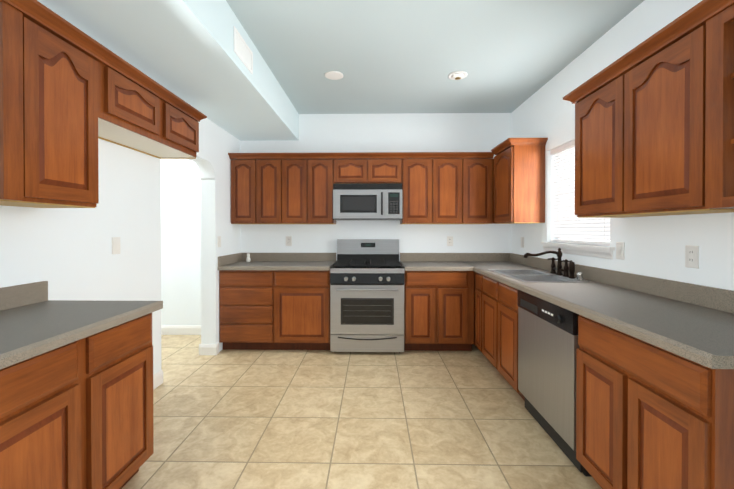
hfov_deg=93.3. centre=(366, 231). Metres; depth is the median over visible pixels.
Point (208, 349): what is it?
baseboard
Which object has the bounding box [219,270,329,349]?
base cabinet
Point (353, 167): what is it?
upper cabinet
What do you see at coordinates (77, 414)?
base cabinet
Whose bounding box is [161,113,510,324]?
wall
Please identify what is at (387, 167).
upper cabinet
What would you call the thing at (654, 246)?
wall
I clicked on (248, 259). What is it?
ceramic figurine
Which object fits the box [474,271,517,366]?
base cabinet
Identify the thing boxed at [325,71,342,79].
recessed light
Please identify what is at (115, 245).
light switch
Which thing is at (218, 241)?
light switch
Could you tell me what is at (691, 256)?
electrical outlet
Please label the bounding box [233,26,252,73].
ceiling vent
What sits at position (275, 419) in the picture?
floor
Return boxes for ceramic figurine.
[246,253,250,261]
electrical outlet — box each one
[286,236,291,245]
[447,236,452,245]
[685,245,698,268]
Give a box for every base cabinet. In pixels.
[0,313,153,488]
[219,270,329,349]
[404,270,473,350]
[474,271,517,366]
[576,315,733,488]
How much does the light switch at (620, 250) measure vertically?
0.116 m
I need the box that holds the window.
[557,150,609,241]
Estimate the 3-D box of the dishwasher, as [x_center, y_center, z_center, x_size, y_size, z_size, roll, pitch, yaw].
[1.355,0.841,2.124,0.618,0.854,0.684,0,0,1]
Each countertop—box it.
[0,281,162,368]
[218,253,335,270]
[400,253,471,270]
[468,248,733,368]
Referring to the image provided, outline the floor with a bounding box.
[122,335,601,488]
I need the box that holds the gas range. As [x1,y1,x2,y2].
[330,239,404,352]
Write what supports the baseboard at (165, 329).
attached to the wall at (181, 202)
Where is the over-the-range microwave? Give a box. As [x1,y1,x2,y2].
[333,183,401,220]
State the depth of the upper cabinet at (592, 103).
2.10 m
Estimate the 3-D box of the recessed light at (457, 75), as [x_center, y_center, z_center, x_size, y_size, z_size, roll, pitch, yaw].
[0.822,-1.401,3.139,0.170,0.034,0.170,0,0,1]
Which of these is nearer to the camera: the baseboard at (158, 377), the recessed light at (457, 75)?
the baseboard at (158, 377)
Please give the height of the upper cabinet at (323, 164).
0.762 m
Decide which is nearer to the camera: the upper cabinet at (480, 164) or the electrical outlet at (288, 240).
the upper cabinet at (480, 164)
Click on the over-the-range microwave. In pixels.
(367, 201)
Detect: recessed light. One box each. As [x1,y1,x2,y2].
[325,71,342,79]
[448,71,467,79]
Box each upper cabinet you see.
[0,0,103,207]
[100,48,199,158]
[228,153,259,223]
[260,153,287,223]
[288,153,311,223]
[312,153,335,223]
[336,152,371,183]
[372,152,403,183]
[400,152,439,223]
[440,152,467,223]
[468,152,495,223]
[491,138,547,223]
[571,72,645,217]
[611,0,733,215]
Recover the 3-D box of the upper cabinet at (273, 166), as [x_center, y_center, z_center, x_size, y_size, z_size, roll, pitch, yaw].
[-1.099,-0.476,4.045,0.401,0.762,0.319,0,0,1]
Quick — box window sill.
[541,242,614,258]
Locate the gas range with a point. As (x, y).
(367, 281)
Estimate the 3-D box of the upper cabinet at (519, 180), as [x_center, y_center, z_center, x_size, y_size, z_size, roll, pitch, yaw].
[1.532,-0.489,3.560,0.369,0.805,0.555,0,0,1]
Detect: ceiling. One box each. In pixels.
[37,0,298,140]
[226,0,643,113]
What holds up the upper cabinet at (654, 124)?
attached to the wall at (654, 246)
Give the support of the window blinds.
attached to the window
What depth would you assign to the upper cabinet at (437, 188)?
3.86 m
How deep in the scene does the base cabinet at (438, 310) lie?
3.57 m
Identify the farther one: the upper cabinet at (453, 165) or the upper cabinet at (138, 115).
the upper cabinet at (453, 165)
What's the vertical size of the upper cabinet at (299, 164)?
0.762 m
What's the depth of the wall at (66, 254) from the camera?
2.27 m
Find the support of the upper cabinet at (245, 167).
attached to the wall at (217, 145)
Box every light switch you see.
[112,237,119,254]
[217,236,220,246]
[521,237,523,247]
[616,242,624,259]
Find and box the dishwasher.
[518,290,591,476]
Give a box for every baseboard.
[153,370,162,389]
[161,325,200,334]
[199,343,218,354]
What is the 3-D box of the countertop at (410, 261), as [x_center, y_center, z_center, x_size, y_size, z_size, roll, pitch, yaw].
[0.738,0.327,3.860,0.690,0.140,0.638,0,0,1]
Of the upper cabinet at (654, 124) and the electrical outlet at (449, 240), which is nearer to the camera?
the upper cabinet at (654, 124)
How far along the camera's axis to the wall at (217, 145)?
3.54 m
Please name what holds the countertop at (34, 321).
on the base cabinet at (77, 414)
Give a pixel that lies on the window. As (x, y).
(572, 203)
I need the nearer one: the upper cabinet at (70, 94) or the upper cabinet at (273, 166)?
the upper cabinet at (70, 94)
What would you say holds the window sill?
attached to the wall at (654, 246)
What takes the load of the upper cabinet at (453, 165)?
attached to the wall at (181, 202)
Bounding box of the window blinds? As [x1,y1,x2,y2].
[550,140,609,245]
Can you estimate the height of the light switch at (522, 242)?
0.116 m
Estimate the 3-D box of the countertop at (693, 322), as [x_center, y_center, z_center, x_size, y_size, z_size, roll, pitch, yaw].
[1.381,0.335,2.604,0.638,0.400,3.129,0,0,1]
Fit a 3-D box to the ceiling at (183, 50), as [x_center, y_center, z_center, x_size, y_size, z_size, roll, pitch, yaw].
[-2.153,-1.308,1.394,2.560,0.440,5.950,0,0,1]
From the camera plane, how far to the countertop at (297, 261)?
4.00 m
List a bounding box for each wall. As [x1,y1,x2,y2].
[0,138,160,374]
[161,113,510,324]
[189,118,240,351]
[511,0,733,290]
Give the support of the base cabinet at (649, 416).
on the floor
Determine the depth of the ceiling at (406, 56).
2.66 m
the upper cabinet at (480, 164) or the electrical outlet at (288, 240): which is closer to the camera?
the upper cabinet at (480, 164)

